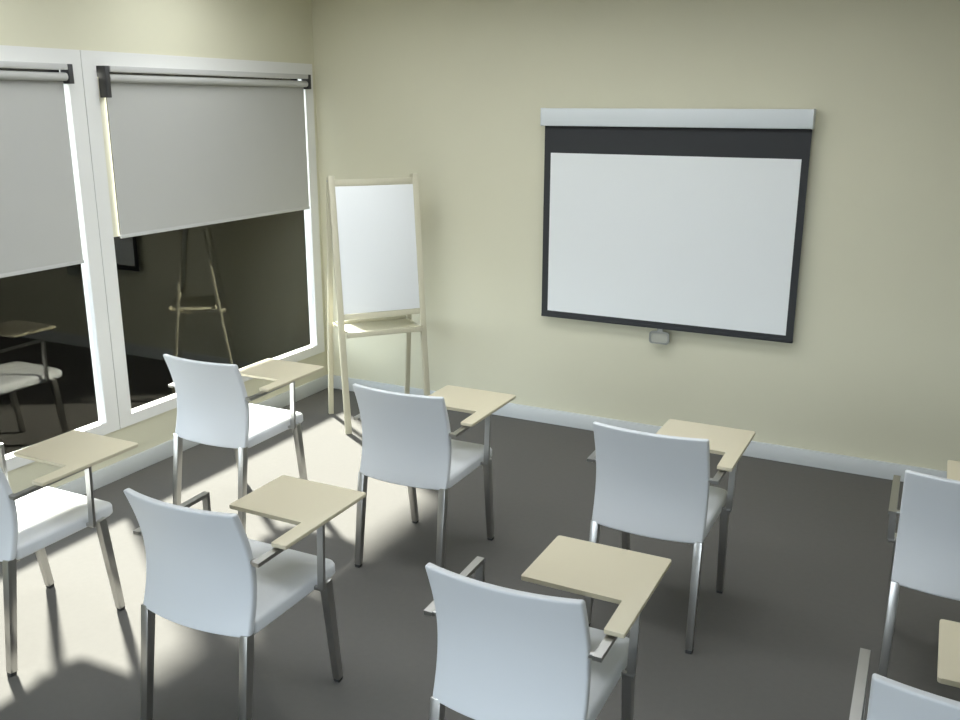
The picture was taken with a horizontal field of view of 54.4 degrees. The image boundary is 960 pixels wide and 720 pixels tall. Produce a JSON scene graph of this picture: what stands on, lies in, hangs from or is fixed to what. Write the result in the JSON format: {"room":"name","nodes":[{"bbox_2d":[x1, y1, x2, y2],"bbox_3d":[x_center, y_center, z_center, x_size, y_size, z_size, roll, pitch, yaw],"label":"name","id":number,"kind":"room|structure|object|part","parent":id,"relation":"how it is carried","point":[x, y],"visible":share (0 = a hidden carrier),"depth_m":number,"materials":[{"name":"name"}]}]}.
{"room":"classroom","nodes":[
{"label":"classroom","id":0,"kind":"room"},
{"bbox_2d":[0,0,327,493],"bbox_3d":[-2.787,-0.289,3.434,0.093,2.744,7.172,8,17,26],"label":"wall","id":1,"kind":"structure","parent":0,"point":[256,30],"depth_m":5.19,"materials":[{"name":"beige paint"}]},
{"bbox_2d":[0,45,119,471],"bbox_3d":[-2.430,-0.358,4.072,0.060,1.980,1.876,8,17,26],"label":"window","id":2,"kind":"structure","parent":1,"relation":"in","point":[92,267],"depth_m":4.79,"materials":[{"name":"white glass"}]},
{"bbox_2d":[0,61,83,277],"bbox_3d":[-2.400,-0.768,3.932,0.072,0.973,1.721,8,17,26],"label":"roller blind","id":3,"kind":"object","parent":2,"relation":"attached to","point":[40,229],"visible":1,"depth_m":4.46,"materials":[{"name":"grey fabric"}]},
{"bbox_3d":[-2.396,-1.226,3.813,0.072,0.027,1.644,8,17,26],"label":"head rail","id":4,"kind":"part","parent":3,"relation":"part of","materials":[{"name":"white metal"}]},
{"bbox_2d":[56,375,327,494],"bbox_3d":[-2.740,0.994,3.761,0.017,0.097,7.172,8,17,26],"label":"baseboard","id":5,"kind":"structure","parent":1,"relation":"attached to","point":[118,470],"depth_m":5.33,"materials":[{"name":"white paint"}]},
{"bbox_2d":[80,50,324,428],"bbox_3d":[-1.574,-0.800,5.687,0.060,1.980,1.876,8,17,26],"label":"window","id":6,"kind":"structure","parent":1,"relation":"in","point":[128,416],"depth_m":5.14,"materials":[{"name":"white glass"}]},
{"bbox_2d":[97,66,310,238],"bbox_3d":[-1.536,-1.261,5.550,0.072,0.878,1.713,8,17,26],"label":"roller blind","id":7,"kind":"object","parent":6,"relation":"attached to","point":[188,152],"visible":1,"depth_m":5.40,"materials":[{"name":"grey fabric"}]},
{"bbox_3d":[-1.532,-1.673,5.443,0.072,0.027,1.636,8,17,26],"label":"head rail","id":8,"kind":"part","parent":7,"relation":"part of","materials":[{"name":"white metal"}]},
{"bbox_2d":[0,388,959,719],"bbox_3d":[0.034,1.475,2.416,6.417,0.112,7.347,8,17,26],"label":"floor","id":9,"kind":"structure","parent":0,"point":[809,552],"depth_m":3.90,"materials":[{"name":"grey carpet"}]},
{"bbox_2d":[0,430,137,676],"bbox_3d":[-1.742,0.641,3.629,0.539,0.850,0.641,8,17,25],"label":"chair","id":10,"kind":"object","parent":9,"relation":"on","point":[38,516],"visible":1,"depth_m":3.58,"materials":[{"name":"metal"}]},
{"bbox_3d":[-1.989,0.501,3.642,0.051,0.261,0.334,8,17,25],"label":"armrest","id":11,"kind":"part","parent":10,"relation":"part of","materials":[{"name":"metal"}]},
{"bbox_3d":[-1.867,0.494,3.352,0.437,0.420,0.122,8,17,25],"label":"backrest","id":12,"kind":"part","parent":10,"relation":"part of","materials":[{"name":"white plastic"}]},
{"bbox_3d":[-1.691,0.921,3.364,0.033,0.428,0.087,8,17,25],"label":"leg","id":13,"kind":"part","parent":10,"relation":"part of","materials":[{"name":"metal"}]},
{"bbox_3d":[-1.865,0.769,3.930,0.036,0.421,0.087,8,17,25],"label":"leg","id":14,"kind":"part","parent":10,"relation":"part of","materials":[{"name":"metal"}]},
{"bbox_3d":[-1.573,0.556,3.444,0.051,0.261,0.334,8,17,25],"label":"armrest","id":15,"kind":"part","parent":10,"relation":"part of","materials":[{"name":"metal"}]},
{"bbox_3d":[-1.750,0.617,3.634,0.426,0.060,0.468,8,17,25],"label":"seat","id":16,"kind":"part","parent":10,"relation":"part of","materials":[{"name":"white plastic"}]},
{"bbox_3d":[-1.485,0.819,3.749,0.036,0.421,0.087,8,17,25],"label":"leg","id":17,"kind":"part","parent":10,"relation":"part of","materials":[{"name":"metal"}]},
{"bbox_2d":[163,354,323,531],"bbox_3d":[-1.185,0.342,4.720,0.539,0.850,0.641,8,17,25],"label":"chair","id":18,"kind":"object","parent":9,"relation":"on","point":[214,408],"visible":0.88,"depth_m":4.47,"materials":[{"name":"white plastic"}]},
{"bbox_3d":[-1.499,0.574,4.629,0.033,0.428,0.087,8,17,25],"label":"leg","id":19,"kind":"part","parent":18,"relation":"part of","materials":[{"name":"metal"}]},
{"bbox_3d":[-1.310,0.195,4.444,0.437,0.420,0.122,8,17,25],"label":"backrest","id":20,"kind":"part","parent":18,"relation":"part of","materials":[{"name":"white plastic"}]},
{"bbox_3d":[-1.308,0.470,5.021,0.036,0.421,0.087,8,17,25],"label":"leg","id":21,"kind":"part","parent":18,"relation":"part of","materials":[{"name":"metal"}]},
{"bbox_3d":[-1.134,0.622,4.455,0.033,0.428,0.087,8,17,25],"label":"leg","id":22,"kind":"part","parent":18,"relation":"part of","materials":[{"name":"metal"}]},
{"bbox_3d":[-1.016,0.257,4.535,0.051,0.261,0.334,8,17,25],"label":"armrest","id":23,"kind":"part","parent":18,"relation":"part of","materials":[{"name":"metal"}]},
{"bbox_3d":[-1.192,0.319,4.725,0.426,0.060,0.468,8,17,25],"label":"seat","id":24,"kind":"part","parent":18,"relation":"part of","materials":[{"name":"white plastic"}]},
{"bbox_3d":[-0.928,0.520,4.840,0.036,0.421,0.087,8,17,25],"label":"leg","id":25,"kind":"part","parent":18,"relation":"part of","materials":[{"name":"metal"}]},
{"bbox_2d":[124,475,365,719],"bbox_3d":[-0.777,0.771,3.160,0.539,0.850,0.641,8,17,25],"label":"chair","id":26,"kind":"object","parent":9,"relation":"on","point":[204,572],"visible":1,"depth_m":2.94,"materials":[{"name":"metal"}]},
{"bbox_3d":[-1.091,1.003,3.068,0.033,0.428,0.087,8,17,25],"label":"leg","id":27,"kind":"part","parent":26,"relation":"part of","materials":[{"name":"metal"}]},
{"bbox_3d":[-1.024,0.631,3.173,0.051,0.261,0.334,8,17,25],"label":"armrest","id":28,"kind":"part","parent":26,"relation":"part of","materials":[{"name":"metal"}]},
{"bbox_3d":[-0.903,0.624,2.883,0.437,0.420,0.122,8,17,25],"label":"backrest","id":29,"kind":"part","parent":26,"relation":"part of","materials":[{"name":"white plastic"}]},
{"bbox_3d":[-0.727,1.051,2.895,0.033,0.428,0.087,8,17,25],"label":"leg","id":30,"kind":"part","parent":26,"relation":"part of","materials":[{"name":"metal"}]},
{"bbox_3d":[-0.608,0.686,2.975,0.051,0.261,0.334,8,17,25],"label":"armrest","id":31,"kind":"part","parent":26,"relation":"part of","materials":[{"name":"metal"}]},
{"bbox_3d":[-0.785,0.748,3.165,0.426,0.060,0.468,8,17,25],"label":"seat","id":32,"kind":"part","parent":26,"relation":"part of","materials":[{"name":"white plastic"}]},
{"bbox_3d":[-0.520,0.950,3.280,0.036,0.421,0.087,8,17,25],"label":"leg","id":33,"kind":"part","parent":26,"relation":"part of","materials":[{"name":"metal"}]},
{"bbox_2d":[326,173,429,434],"bbox_3d":[-0.666,-0.381,5.961,0.580,1.587,0.459,-6,17,-22],"label":"easel","id":34,"kind":"object","parent":9,"relation":"on","point":[374,238],"visible":0.9,"depth_m":5.81,"materials":[{"name":"beige wood"}]},
{"bbox_3d":[-0.958,-0.376,5.964,0.032,1.576,0.225,-6,17,-22],"label":"post","id":35,"kind":"part","parent":34,"relation":"part of","materials":[{"name":"beige wood"}]},
{"bbox_3d":[-0.864,-0.323,5.750,0.038,1.587,0.213,-6,17,-22],"label":"post","id":36,"kind":"part","parent":34,"relation":"part of","materials":[{"name":"beige wood"}]},
{"bbox_2d":[333,315,422,338],"bbox_3d":[-0.661,-0.222,5.993,0.608,0.041,0.624,8,17,26],"label":"tray","id":37,"kind":"object","parent":34,"relation":"on","point":[394,324],"depth_m":5.94,"materials":[{"name":"beige wood"}]},
{"bbox_3d":[-0.467,-0.432,6.168,0.032,1.576,0.225,-6,17,-22],"label":"post","id":38,"kind":"part","parent":34,"relation":"part of","materials":[{"name":"beige wood"}]},
{"bbox_3d":[-0.372,-0.379,5.955,0.037,1.587,0.213,-6,17,-22],"label":"post","id":39,"kind":"part","parent":34,"relation":"part of","materials":[{"name":"beige wood"}]},
{"bbox_2d":[353,383,515,567],"bbox_3d":[-0.215,0.473,4.250,0.539,0.850,0.641,8,17,25],"label":"chair","id":40,"kind":"object","parent":9,"relation":"on","point":[407,441],"visible":0.94,"depth_m":4.00,"materials":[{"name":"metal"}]},
{"bbox_3d":[-0.462,0.332,4.264,0.051,0.261,0.334,8,17,25],"label":"armrest","id":41,"kind":"part","parent":40,"relation":"part of","materials":[{"name":"metal"}]},
{"bbox_3d":[-0.529,0.704,4.160,0.033,0.428,0.087,8,17,25],"label":"leg","id":42,"kind":"part","parent":40,"relation":"part of","materials":[{"name":"metal"}]},
{"bbox_3d":[-0.341,0.326,3.974,0.437,0.420,0.122,8,17,25],"label":"backrest","id":43,"kind":"part","parent":40,"relation":"part of","materials":[{"name":"white plastic"}]},
{"bbox_3d":[-0.338,0.601,4.552,0.036,0.421,0.087,8,17,25],"label":"leg","id":44,"kind":"part","parent":40,"relation":"part of","materials":[{"name":"metal"}]},
{"bbox_3d":[-0.165,0.752,3.986,0.033,0.428,0.087,8,17,25],"label":"leg","id":45,"kind":"part","parent":40,"relation":"part of","materials":[{"name":"metal"}]},
{"bbox_3d":[-0.223,0.449,4.256,0.426,0.060,0.468,8,17,25],"label":"seat","id":46,"kind":"part","parent":40,"relation":"part of","materials":[{"name":"white plastic"}]},
{"bbox_3d":[-0.046,0.387,4.065,0.051,0.261,0.334,8,17,25],"label":"armrest","id":47,"kind":"part","parent":40,"relation":"part of","materials":[{"name":"metal"}]},
{"bbox_3d":[0.042,0.651,4.370,0.036,0.421,0.087,8,17,25],"label":"leg","id":48,"kind":"part","parent":40,"relation":"part of","materials":[{"name":"metal"}]},
{"bbox_2d":[424,535,670,719],"bbox_3d":[0.188,0.902,2.689,0.539,0.850,0.641,8,17,25],"label":"chair","id":49,"kind":"object","parent":9,"relation":"on","point":[503,653],"visible":1,"depth_m":2.45,"materials":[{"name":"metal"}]},
{"bbox_3d":[-0.127,1.134,2.598,0.033,0.428,0.087,8,17,25],"label":"leg","id":50,"kind":"part","parent":49,"relation":"part of","materials":[{"name":"metal"}]},
{"bbox_3d":[-0.060,0.762,2.702,0.051,0.261,0.334,8,17,25],"label":"armrest","id":51,"kind":"part","parent":49,"relation":"part of","materials":[{"name":"metal"}]},
{"bbox_3d":[0.062,0.755,2.412,0.437,0.420,0.122,8,17,25],"label":"backrest","id":52,"kind":"part","parent":49,"relation":"part of","materials":[{"name":"white plastic"}]},
{"bbox_3d":[0.180,0.879,2.694,0.426,0.060,0.468,8,17,25],"label":"seat","id":53,"kind":"part","parent":49,"relation":"part of","materials":[{"name":"white plastic"}]},
{"bbox_3d":[0.356,0.817,2.503,0.051,0.261,0.334,8,17,25],"label":"armrest","id":54,"kind":"part","parent":49,"relation":"part of","materials":[{"name":"metal"}]},
{"bbox_3d":[0.445,1.081,2.809,0.036,0.421,0.087,8,17,25],"label":"leg","id":55,"kind":"part","parent":49,"relation":"part of","materials":[{"name":"metal"}]},
{"bbox_2d":[584,419,754,653],"bbox_3d":[0.756,0.605,3.774,0.539,0.850,0.641,8,17,26],"label":"chair","id":56,"kind":"object","parent":9,"relation":"on","point":[657,486],"visible":0.94,"depth_m":3.51,"materials":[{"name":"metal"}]},
{"bbox_3d":[0.509,0.464,3.789,0.051,0.261,0.334,8,17,26],"label":"armrest","id":57,"kind":"part","parent":56,"relation":"part of","materials":[{"name":"metal"}]},
{"bbox_3d":[0.441,0.836,3.685,0.033,0.428,0.087,8,17,26],"label":"leg","id":58,"kind":"part","parent":56,"relation":"part of","materials":[{"name":"metal"}]},
{"bbox_3d":[0.634,0.733,4.076,0.036,0.421,0.087,8,17,26],"label":"leg","id":59,"kind":"part","parent":56,"relation":"part of","materials":[{"name":"metal"}]},
{"bbox_3d":[0.629,0.458,3.499,0.437,0.420,0.122,8,17,26],"label":"backrest","id":60,"kind":"part","parent":56,"relation":"part of","materials":[{"name":"white plastic"}]},
{"bbox_3d":[0.804,0.885,3.509,0.033,0.428,0.087,8,17,26],"label":"leg","id":61,"kind":"part","parent":56,"relation":"part of","materials":[{"name":"metal"}]},
{"bbox_3d":[0.748,0.581,3.780,0.426,0.060,0.468,8,17,26],"label":"seat","id":62,"kind":"part","parent":56,"relation":"part of","materials":[{"name":"white plastic"}]},
{"bbox_3d":[1.013,0.783,3.893,0.036,0.421,0.087,8,17,26],"label":"leg","id":63,"kind":"part","parent":56,"relation":"part of","materials":[{"name":"metal"}]},
{"bbox_3d":[0.924,0.520,3.589,0.051,0.261,0.334,8,17,26],"label":"armrest","id":64,"kind":"part","parent":56,"relation":"part of","materials":[{"name":"metal"}]},
{"bbox_2d":[849,619,959,719],"bbox_3d":[1.154,1.034,2.216,0.539,0.850,0.641,8,17,25],"label":"chair","id":65,"kind":"object","parent":9,"relation":"on","point":[889,699],"visible":1,"depth_m":1.98,"materials":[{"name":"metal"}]},
{"bbox_3d":[0.906,0.893,2.229,0.051,0.261,0.334,8,17,25],"label":"armrest","id":66,"kind":"part","parent":65,"relation":"part of","materials":[{"name":"metal"}]},
{"bbox_3d":[1.028,0.886,1.940,0.437,0.420,0.122,8,17,25],"label":"backrest","id":67,"kind":"part","parent":65,"relation":"part of","materials":[{"name":"white plastic"}]},
{"bbox_2d":[878,460,959,677],"bbox_3d":[1.724,0.733,3.315,0.539,0.850,0.641,8,17,25],"label":"chair","id":68,"kind":"object","parent":9,"relation":"on","point":[926,542],"visible":0.92,"depth_m":3.11,"materials":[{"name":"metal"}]},
{"bbox_3d":[1.410,0.964,3.224,0.033,0.428,0.087,8,17,25],"label":"leg","id":69,"kind":"part","parent":68,"relation":"part of","materials":[{"name":"metal"}]},
{"bbox_3d":[1.602,0.861,3.616,0.036,0.421,0.087,8,17,25],"label":"leg","id":70,"kind":"part","parent":68,"relation":"part of","materials":[{"name":"metal"}]},
{"bbox_3d":[1.477,0.592,3.328,0.051,0.261,0.334,8,17,25],"label":"armrest","id":71,"kind":"part","parent":68,"relation":"part of","materials":[{"name":"metal"}]},
{"bbox_3d":[1.599,0.586,3.038,0.437,0.420,0.122,8,17,25],"label":"backrest","id":72,"kind":"part","parent":68,"relation":"part of","materials":[{"name":"white plastic"}]},
{"bbox_2d":[311,0,959,470],"bbox_3d":[1.685,-0.756,5.160,6.428,2.744,0.082,8,17,26],"label":"wall","id":73,"kind":"structure","parent":0,"point":[452,94],"depth_m":5.37,"materials":[{"name":"beige paint"}]},
{"bbox_2d":[327,374,946,481],"bbox_3d":[1.660,0.531,5.468,6.242,0.097,0.017,8,17,26],"label":"baseboard","id":74,"kind":"structure","parent":73,"relation":"attached to","point":[818,459],"depth_m":5.47,"materials":[{"name":"white paint"}]},
{"bbox_2d":[540,108,815,344],"bbox_3d":[1.064,-0.753,5.393,1.547,1.355,0.085,8,17,26],"label":"projection screen","id":75,"kind":"object","parent":73,"relation":"attached to","point":[685,220],"visible":1,"depth_m":5.33,"materials":[{"name":"fabric"}]},
{"bbox_3d":[1.067,-0.143,5.548,0.123,0.096,0.013,8,17,26],"label":"pull handle","id":76,"kind":"part","parent":75,"relation":"part of","materials":[{"name":"grey plastic"}]}
]}

